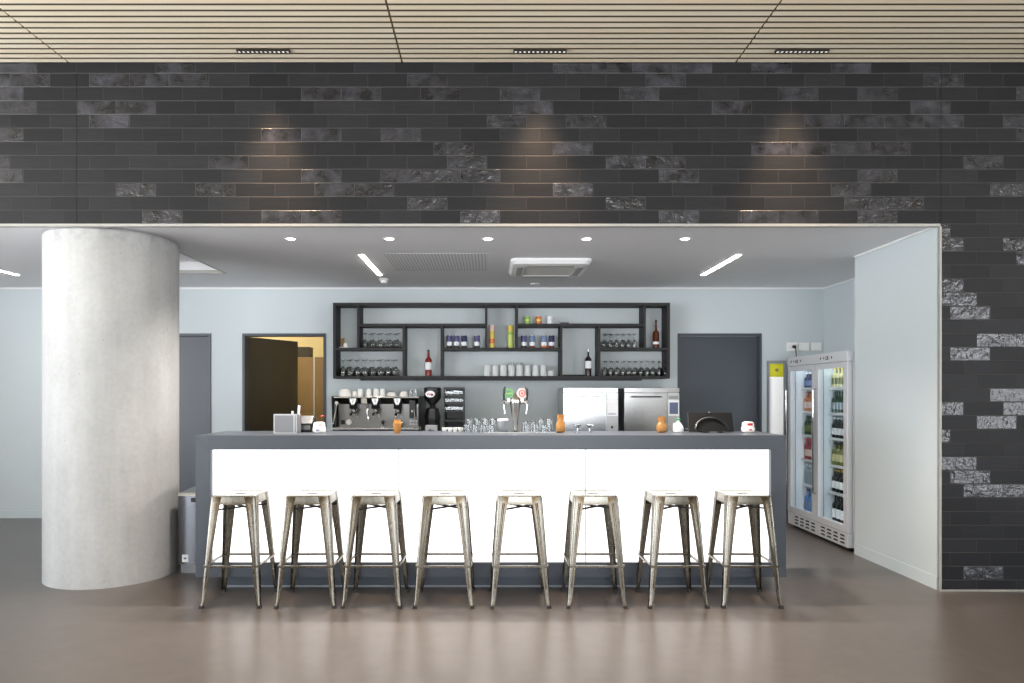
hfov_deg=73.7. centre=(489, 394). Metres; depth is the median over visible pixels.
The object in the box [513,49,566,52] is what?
recessed light
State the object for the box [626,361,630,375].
wine glass
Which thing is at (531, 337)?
drink can
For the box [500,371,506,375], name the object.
tumbler
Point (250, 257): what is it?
ceiling
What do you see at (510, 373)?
tumbler
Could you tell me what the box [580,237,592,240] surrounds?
recessed light
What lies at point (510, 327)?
tin
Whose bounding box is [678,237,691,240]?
recessed light
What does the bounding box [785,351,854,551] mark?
fridge
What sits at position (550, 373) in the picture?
tumbler
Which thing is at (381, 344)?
wine glass
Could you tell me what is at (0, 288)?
trim
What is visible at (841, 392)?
drink bottle
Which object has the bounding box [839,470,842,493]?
drink bottle
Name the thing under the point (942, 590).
trim
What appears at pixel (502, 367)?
tumbler
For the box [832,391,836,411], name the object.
drink bottle
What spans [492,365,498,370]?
tumbler
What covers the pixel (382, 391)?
coffee cup
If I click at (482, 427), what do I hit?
tumbler
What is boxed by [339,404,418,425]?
backsplash
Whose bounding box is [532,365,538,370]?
tumbler
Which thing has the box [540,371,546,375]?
tumbler
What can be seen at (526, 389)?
faucet
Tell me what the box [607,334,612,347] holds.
wine glass
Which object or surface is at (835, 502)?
drink bottle
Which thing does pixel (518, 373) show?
tumbler
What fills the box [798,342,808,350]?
wall socket
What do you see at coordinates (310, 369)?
storage cabinet
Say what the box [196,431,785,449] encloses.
countertop
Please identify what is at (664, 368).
wine glass
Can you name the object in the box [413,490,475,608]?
bar stool
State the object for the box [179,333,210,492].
door
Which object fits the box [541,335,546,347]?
drink can
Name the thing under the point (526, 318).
tin
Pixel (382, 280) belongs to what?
smoke detector
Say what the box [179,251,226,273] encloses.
trim
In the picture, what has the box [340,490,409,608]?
bar stool
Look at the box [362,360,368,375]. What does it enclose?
wine glass
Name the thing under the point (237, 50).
recessed light
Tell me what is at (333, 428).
drip tray
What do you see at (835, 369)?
drink bottle
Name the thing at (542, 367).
tumbler
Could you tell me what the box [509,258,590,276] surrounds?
air conditioner
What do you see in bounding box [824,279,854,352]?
wall
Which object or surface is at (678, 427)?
milk bottle
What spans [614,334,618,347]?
wine glass
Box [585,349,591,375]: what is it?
liquor bottle
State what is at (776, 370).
display board
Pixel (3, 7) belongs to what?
ceiling
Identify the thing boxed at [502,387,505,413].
faucet
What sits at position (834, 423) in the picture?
drink bottle
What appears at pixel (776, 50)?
recessed light
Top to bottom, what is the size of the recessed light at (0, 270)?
0.006 m
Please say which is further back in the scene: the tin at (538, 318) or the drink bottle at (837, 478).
the tin at (538, 318)
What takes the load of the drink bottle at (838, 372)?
in the fridge
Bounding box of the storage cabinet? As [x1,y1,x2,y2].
[298,357,322,421]
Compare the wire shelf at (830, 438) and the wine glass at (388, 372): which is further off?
the wine glass at (388, 372)
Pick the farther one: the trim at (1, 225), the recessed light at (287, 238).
the recessed light at (287, 238)
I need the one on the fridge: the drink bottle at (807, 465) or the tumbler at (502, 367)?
the drink bottle at (807, 465)
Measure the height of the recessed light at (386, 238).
0.006 m
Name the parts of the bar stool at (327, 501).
leg, leg, seat, leg, leg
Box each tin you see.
[489,325,494,347]
[497,419,508,431]
[508,325,513,347]
[524,316,529,323]
[536,316,541,323]
[547,316,552,323]
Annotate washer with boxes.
[558,388,617,430]
[618,388,678,430]
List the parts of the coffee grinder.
hopper lid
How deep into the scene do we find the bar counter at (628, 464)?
5.08 m
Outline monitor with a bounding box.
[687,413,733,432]
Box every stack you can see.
[386,392,396,396]
[399,391,407,396]
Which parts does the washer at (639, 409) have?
casing, door, handle, control panel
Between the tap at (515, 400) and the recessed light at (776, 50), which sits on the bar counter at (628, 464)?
the tap at (515, 400)
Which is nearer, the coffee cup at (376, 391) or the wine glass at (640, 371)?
the coffee cup at (376, 391)
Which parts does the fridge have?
door handle, door, door handle, door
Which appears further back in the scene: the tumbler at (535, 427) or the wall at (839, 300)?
the wall at (839, 300)
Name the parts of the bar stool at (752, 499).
leg, leg, seat, leg, leg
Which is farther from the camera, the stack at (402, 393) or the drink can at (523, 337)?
the drink can at (523, 337)
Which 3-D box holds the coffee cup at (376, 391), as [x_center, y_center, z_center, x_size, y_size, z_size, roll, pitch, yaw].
[-1.253,-0.026,7.519,0.066,0.086,0.067,0,0,5]
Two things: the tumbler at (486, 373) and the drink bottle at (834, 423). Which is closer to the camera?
the drink bottle at (834, 423)
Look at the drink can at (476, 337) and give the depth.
7.86 m
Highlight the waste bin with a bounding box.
[177,486,195,572]
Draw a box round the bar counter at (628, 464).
[196,431,785,586]
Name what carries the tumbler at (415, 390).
on the espresso machine
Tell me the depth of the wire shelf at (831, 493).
6.82 m
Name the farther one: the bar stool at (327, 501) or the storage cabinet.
the storage cabinet
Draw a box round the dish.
[574,424,580,432]
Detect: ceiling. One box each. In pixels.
[0,0,1023,61]
[0,228,926,287]
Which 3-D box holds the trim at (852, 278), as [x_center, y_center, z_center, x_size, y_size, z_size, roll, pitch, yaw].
[3.935,-1.258,7.134,0.010,0.014,1.808,0,0,0]
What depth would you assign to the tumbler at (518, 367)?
7.86 m
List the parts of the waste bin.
bin lid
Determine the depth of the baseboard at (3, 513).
8.04 m
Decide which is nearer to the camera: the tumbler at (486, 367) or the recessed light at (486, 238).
the recessed light at (486, 238)
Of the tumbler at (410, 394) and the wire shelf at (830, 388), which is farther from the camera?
the tumbler at (410, 394)
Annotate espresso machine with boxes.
[331,396,425,430]
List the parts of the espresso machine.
panel, water spout, panel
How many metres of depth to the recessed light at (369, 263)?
6.58 m
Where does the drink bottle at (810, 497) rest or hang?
in the fridge
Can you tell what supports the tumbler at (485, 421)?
on the bar counter at (628, 464)
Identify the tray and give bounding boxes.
[332,427,419,429]
[333,396,418,397]
[425,425,437,430]
[484,432,555,432]
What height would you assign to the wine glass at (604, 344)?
0.165 m
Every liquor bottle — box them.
[425,350,431,375]
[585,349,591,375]
[653,320,658,347]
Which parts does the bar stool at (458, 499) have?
leg, leg, seat, leg, leg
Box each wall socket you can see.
[787,342,797,350]
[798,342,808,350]
[810,342,820,350]
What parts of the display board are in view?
white panel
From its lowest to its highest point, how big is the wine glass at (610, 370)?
0.175 m
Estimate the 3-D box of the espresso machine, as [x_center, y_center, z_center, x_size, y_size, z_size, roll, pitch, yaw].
[-1.233,0.251,7.619,0.967,0.477,0.723,0,0,0]
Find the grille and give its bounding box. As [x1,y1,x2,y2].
[524,267,573,274]
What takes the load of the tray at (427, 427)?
on the coffee grinder
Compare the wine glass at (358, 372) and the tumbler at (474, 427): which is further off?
the wine glass at (358, 372)
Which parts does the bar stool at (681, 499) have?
leg, leg, seat, leg, leg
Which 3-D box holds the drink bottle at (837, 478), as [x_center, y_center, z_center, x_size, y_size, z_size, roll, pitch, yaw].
[3.480,0.857,6.807,0.068,0.225,0.066,0,0,0]
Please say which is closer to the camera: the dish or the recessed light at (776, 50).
the recessed light at (776, 50)
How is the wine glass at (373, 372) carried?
in the wall shelf at (665, 349)
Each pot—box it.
[312,422,325,432]
[741,421,754,432]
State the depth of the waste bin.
5.53 m
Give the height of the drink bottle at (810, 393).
0.215 m
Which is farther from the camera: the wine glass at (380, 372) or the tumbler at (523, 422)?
the wine glass at (380, 372)
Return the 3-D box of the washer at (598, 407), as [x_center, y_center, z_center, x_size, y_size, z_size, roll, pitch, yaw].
[1.095,0.206,7.695,0.596,0.566,0.610,0,0,0]
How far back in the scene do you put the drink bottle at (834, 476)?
6.87 m
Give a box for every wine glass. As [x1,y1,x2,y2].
[339,360,346,375]
[347,360,353,375]
[355,360,361,375]
[362,333,367,347]
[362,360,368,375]
[370,333,376,347]
[370,360,376,375]
[377,360,383,375]
[378,333,384,347]
[385,360,391,375]
[387,333,392,347]
[392,360,398,375]
[394,333,400,347]
[601,334,606,347]
[602,361,606,375]
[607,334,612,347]
[608,361,612,375]
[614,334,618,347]
[614,361,618,375]
[620,334,624,347]
[620,361,624,375]
[626,334,630,347]
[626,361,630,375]
[632,334,636,347]
[632,361,636,375]
[638,361,643,375]
[644,361,649,375]
[650,361,655,375]
[656,361,661,375]
[662,361,665,375]
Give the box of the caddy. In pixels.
[274,414,300,433]
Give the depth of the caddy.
5.27 m
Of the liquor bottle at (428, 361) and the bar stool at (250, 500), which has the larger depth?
the liquor bottle at (428, 361)
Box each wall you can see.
[0,62,1023,589]
[0,289,823,509]
[254,337,322,356]
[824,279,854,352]
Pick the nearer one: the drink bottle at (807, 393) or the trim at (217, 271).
the trim at (217, 271)
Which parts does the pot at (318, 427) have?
pot, lid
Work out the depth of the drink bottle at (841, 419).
6.74 m
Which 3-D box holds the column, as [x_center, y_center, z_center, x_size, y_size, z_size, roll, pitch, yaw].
[-3.070,0.092,5.570,0.978,2.715,0.978,0,0,0]
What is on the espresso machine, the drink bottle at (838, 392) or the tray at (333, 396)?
the tray at (333, 396)
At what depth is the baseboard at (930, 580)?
5.57 m
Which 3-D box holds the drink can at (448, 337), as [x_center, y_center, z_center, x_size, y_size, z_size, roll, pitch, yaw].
[-0.470,-0.614,7.885,0.066,0.145,0.065,0,0,0]
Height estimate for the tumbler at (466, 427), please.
0.060 m
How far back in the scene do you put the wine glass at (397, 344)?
7.86 m
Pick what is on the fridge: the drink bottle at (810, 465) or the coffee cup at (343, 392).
the drink bottle at (810, 465)
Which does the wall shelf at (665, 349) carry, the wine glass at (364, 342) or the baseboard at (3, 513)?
the wine glass at (364, 342)
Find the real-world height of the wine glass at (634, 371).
0.175 m
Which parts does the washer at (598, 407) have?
casing, door, handle, control panel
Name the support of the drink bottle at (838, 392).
in the fridge
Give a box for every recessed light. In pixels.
[0,270,18,274]
[236,49,290,52]
[284,237,297,240]
[358,254,381,274]
[383,237,395,240]
[482,237,493,240]
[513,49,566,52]
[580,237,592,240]
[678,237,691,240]
[701,254,741,274]
[775,49,829,52]
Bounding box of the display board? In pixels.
[767,361,785,434]
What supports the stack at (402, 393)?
on the espresso machine
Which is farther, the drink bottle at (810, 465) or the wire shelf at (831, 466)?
the drink bottle at (810, 465)
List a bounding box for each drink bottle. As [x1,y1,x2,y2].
[804,373,808,387]
[804,392,808,410]
[804,415,808,433]
[804,438,808,458]
[804,464,808,483]
[804,488,810,509]
[807,372,811,387]
[807,392,811,410]
[807,416,811,434]
[807,439,811,459]
[807,464,811,484]
[808,489,811,511]
[832,368,836,386]
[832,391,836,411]
[832,417,836,437]
[832,442,837,464]
[832,469,836,491]
[832,495,837,520]
[835,368,839,386]
[835,391,839,412]
[835,417,839,437]
[835,470,840,492]
[836,443,840,464]
[836,496,842,521]
[838,391,842,412]
[838,418,842,438]
[839,368,842,386]
[839,443,842,465]
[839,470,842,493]
[840,504,842,522]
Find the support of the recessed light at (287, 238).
in the ceiling at (250, 257)
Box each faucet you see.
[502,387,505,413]
[524,387,527,413]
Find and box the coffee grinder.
[424,387,440,430]
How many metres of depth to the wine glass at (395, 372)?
7.86 m
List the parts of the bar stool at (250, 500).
leg, leg, seat, leg, leg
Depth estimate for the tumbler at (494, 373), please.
7.85 m
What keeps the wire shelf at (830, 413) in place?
attached to the fridge
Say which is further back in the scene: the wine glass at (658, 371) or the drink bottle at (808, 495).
the wine glass at (658, 371)
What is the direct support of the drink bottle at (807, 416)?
in the fridge
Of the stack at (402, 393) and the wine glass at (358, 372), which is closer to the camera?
the stack at (402, 393)
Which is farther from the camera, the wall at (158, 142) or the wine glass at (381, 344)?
the wine glass at (381, 344)
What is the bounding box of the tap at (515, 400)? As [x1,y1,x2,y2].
[502,387,527,431]
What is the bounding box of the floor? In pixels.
[0,518,1023,682]
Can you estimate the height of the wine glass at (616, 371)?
0.175 m
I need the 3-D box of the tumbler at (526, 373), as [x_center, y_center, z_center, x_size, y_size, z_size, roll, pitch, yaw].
[0.432,-0.249,7.885,0.082,0.062,0.082,0,0,0]
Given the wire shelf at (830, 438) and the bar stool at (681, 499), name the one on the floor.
the bar stool at (681, 499)
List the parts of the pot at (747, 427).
pot, lid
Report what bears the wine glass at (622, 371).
in the wall shelf at (665, 349)
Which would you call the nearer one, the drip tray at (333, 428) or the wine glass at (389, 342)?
the drip tray at (333, 428)
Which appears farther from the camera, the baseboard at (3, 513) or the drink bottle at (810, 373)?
the baseboard at (3, 513)
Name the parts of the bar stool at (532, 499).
leg, leg, seat, leg, leg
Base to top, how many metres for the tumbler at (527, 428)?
0.060 m
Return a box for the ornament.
[339,338,349,347]
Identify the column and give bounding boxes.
[42,228,178,589]
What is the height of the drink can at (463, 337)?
0.145 m
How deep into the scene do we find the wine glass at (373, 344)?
7.86 m
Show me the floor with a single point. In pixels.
(846, 617)
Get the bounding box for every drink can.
[446,335,451,347]
[454,335,458,347]
[461,335,466,347]
[474,335,479,347]
[521,335,526,347]
[529,335,534,347]
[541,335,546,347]
[549,335,554,347]
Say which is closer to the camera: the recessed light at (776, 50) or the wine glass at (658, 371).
the recessed light at (776, 50)
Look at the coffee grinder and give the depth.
7.43 m
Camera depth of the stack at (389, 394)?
7.48 m
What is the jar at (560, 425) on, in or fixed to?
on the bar counter at (628, 464)
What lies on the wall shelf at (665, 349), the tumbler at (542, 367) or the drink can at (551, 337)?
the drink can at (551, 337)
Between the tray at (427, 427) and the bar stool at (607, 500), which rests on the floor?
the bar stool at (607, 500)
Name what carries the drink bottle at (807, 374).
in the fridge
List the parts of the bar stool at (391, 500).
leg, leg, seat, leg, leg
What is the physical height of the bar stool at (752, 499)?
0.759 m
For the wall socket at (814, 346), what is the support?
attached to the wall at (782, 316)
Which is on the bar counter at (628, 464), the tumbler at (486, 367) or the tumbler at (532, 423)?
the tumbler at (532, 423)
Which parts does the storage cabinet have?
cabinet door, cabinet door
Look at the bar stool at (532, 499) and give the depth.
4.68 m
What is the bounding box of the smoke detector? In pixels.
[379,278,388,283]
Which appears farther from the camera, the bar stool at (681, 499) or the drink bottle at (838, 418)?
the drink bottle at (838, 418)
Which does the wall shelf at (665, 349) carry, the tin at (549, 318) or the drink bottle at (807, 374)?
the tin at (549, 318)
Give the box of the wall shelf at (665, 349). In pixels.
[333,303,669,380]
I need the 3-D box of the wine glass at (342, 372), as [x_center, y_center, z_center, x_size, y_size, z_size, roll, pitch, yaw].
[-1.697,-0.313,7.885,0.082,0.190,0.082,0,0,0]
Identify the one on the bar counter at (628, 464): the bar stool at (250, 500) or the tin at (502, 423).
the tin at (502, 423)
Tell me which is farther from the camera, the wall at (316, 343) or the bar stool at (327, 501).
the wall at (316, 343)
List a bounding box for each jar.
[393,420,401,432]
[556,414,565,432]
[656,417,666,432]
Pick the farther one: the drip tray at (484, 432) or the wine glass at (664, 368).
the wine glass at (664, 368)
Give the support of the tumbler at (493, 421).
on the bar counter at (628, 464)
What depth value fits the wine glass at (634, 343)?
7.86 m
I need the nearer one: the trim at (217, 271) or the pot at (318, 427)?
the pot at (318, 427)
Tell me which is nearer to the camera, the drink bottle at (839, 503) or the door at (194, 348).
the drink bottle at (839, 503)
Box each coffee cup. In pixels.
[338,389,350,396]
[357,389,362,396]
[366,389,371,396]
[373,389,378,396]
[379,389,384,396]
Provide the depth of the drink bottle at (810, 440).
7.40 m
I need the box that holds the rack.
[444,387,464,430]
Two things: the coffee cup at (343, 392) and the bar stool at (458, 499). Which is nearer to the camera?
the bar stool at (458, 499)
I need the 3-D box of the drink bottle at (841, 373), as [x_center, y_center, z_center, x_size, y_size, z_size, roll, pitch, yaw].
[3.479,-0.176,6.740,0.066,0.200,0.064,0,0,0]
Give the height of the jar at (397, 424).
0.105 m
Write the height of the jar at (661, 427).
0.125 m
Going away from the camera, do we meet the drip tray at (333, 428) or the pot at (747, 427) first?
the pot at (747, 427)
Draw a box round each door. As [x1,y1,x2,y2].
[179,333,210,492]
[242,333,325,430]
[677,333,761,431]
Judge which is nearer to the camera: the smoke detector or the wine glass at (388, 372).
the smoke detector
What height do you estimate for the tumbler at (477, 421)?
0.105 m
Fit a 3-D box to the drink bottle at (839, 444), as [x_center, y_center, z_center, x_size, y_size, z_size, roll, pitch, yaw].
[3.481,0.587,6.804,0.070,0.225,0.068,0,0,0]
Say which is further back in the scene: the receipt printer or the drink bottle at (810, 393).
the drink bottle at (810, 393)
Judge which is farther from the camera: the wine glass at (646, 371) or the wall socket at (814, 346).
the wall socket at (814, 346)
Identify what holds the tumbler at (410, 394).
on the espresso machine
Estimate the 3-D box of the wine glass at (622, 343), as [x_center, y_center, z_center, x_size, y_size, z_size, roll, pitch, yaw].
[1.527,-0.624,7.885,0.060,0.165,0.060,0,0,0]
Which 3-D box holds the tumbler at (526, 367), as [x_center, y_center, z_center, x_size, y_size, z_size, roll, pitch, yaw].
[0.432,-0.312,7.885,0.074,0.062,0.074,0,0,0]
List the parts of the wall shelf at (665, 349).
light rail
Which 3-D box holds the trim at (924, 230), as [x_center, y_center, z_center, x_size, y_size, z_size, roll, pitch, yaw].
[3.322,-1.258,5.655,0.010,0.014,1.150,0,0,0]
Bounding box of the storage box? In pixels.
[298,347,312,356]
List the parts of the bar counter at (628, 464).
panel, panel, rail, panel, panel, panel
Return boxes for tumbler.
[408,389,412,396]
[413,389,417,396]
[463,425,470,431]
[466,418,472,428]
[471,425,478,431]
[474,418,480,428]
[479,425,486,431]
[482,418,488,428]
[483,365,490,370]
[484,371,489,375]
[487,425,494,431]
[490,418,497,431]
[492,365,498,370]
[492,371,498,375]
[500,365,506,370]
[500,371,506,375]
[508,365,514,370]
[508,371,514,375]
[516,365,522,370]
[516,371,522,375]
[521,421,527,431]
[524,365,530,370]
[524,371,530,375]
[524,425,530,431]
[530,421,535,431]
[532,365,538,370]
[532,371,538,375]
[532,425,539,431]
[537,418,544,431]
[540,365,546,370]
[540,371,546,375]
[541,425,547,431]
[546,418,552,431]
[548,371,553,375]
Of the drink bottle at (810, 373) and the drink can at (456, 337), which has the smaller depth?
the drink bottle at (810, 373)
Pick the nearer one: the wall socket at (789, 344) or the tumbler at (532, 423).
the tumbler at (532, 423)
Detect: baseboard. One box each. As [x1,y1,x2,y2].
[0,510,41,517]
[854,543,936,589]
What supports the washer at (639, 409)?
on the countertop
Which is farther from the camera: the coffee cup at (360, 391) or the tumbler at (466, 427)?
the coffee cup at (360, 391)
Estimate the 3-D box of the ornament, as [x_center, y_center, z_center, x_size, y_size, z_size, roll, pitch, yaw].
[-1.679,-0.602,7.885,0.110,0.121,0.080,0,0,0]
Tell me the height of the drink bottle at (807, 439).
0.225 m
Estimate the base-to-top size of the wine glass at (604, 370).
0.175 m
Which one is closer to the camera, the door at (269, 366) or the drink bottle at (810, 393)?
the drink bottle at (810, 393)
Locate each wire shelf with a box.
[829,387,842,389]
[829,412,842,415]
[829,437,842,440]
[829,464,842,468]
[829,490,842,496]
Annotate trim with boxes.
[0,224,940,227]
[0,288,823,288]
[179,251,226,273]
[824,278,854,288]
[854,228,932,257]
[938,226,941,590]
[942,590,1023,590]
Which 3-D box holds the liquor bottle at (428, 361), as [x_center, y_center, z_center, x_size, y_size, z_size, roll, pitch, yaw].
[-0.710,-0.370,7.885,0.078,0.305,0.078,0,0,0]
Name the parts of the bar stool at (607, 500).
leg, leg, seat, leg, leg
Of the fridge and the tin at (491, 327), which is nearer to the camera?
the fridge
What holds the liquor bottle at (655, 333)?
on the wall shelf at (665, 349)
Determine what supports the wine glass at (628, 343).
on the wall shelf at (665, 349)
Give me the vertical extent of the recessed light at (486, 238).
0.006 m
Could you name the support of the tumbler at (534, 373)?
in the wall shelf at (665, 349)
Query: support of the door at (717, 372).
in the wall at (782, 316)
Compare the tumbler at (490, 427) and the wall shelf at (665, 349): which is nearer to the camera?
the tumbler at (490, 427)
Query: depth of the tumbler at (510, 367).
7.85 m
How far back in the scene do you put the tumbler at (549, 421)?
5.55 m
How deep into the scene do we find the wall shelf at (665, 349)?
7.80 m
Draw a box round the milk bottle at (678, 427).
[673,418,683,432]
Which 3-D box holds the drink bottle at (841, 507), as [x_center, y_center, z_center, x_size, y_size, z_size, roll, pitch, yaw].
[3.485,1.132,6.710,0.078,0.285,0.076,0,0,0]
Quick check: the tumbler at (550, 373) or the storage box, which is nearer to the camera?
the tumbler at (550, 373)
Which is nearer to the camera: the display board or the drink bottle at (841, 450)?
the drink bottle at (841, 450)
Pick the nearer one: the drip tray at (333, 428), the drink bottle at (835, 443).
the drink bottle at (835, 443)
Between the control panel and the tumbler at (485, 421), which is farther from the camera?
the control panel
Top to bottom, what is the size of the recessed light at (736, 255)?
0.006 m
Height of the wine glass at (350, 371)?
0.190 m
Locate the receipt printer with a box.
[301,416,316,431]
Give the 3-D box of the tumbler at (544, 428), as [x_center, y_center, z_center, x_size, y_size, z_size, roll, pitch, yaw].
[0.436,0.267,5.460,0.060,0.060,0.060,0,0,0]
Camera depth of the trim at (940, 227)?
5.04 m
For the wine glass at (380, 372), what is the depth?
7.86 m
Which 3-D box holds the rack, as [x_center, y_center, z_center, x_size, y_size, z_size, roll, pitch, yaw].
[-0.398,0.201,7.697,0.224,0.576,0.306,0,0,0]
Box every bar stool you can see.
[199,490,276,608]
[274,490,344,608]
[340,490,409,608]
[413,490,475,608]
[489,490,550,608]
[561,490,627,608]
[635,490,709,608]
[706,490,783,608]
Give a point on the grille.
(527, 270)
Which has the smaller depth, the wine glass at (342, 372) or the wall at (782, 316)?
the wine glass at (342, 372)
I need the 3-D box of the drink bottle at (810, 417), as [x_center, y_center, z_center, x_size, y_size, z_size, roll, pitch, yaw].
[3.479,0.327,7.415,0.066,0.205,0.064,0,0,0]
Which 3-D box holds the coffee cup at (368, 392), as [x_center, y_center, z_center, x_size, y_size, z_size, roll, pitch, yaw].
[-1.332,-0.026,7.519,0.066,0.086,0.067,0,0,5]
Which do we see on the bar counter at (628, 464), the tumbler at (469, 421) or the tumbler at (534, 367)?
the tumbler at (469, 421)
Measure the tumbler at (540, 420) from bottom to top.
0.105 m
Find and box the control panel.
[670,402,677,413]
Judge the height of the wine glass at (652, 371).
0.175 m

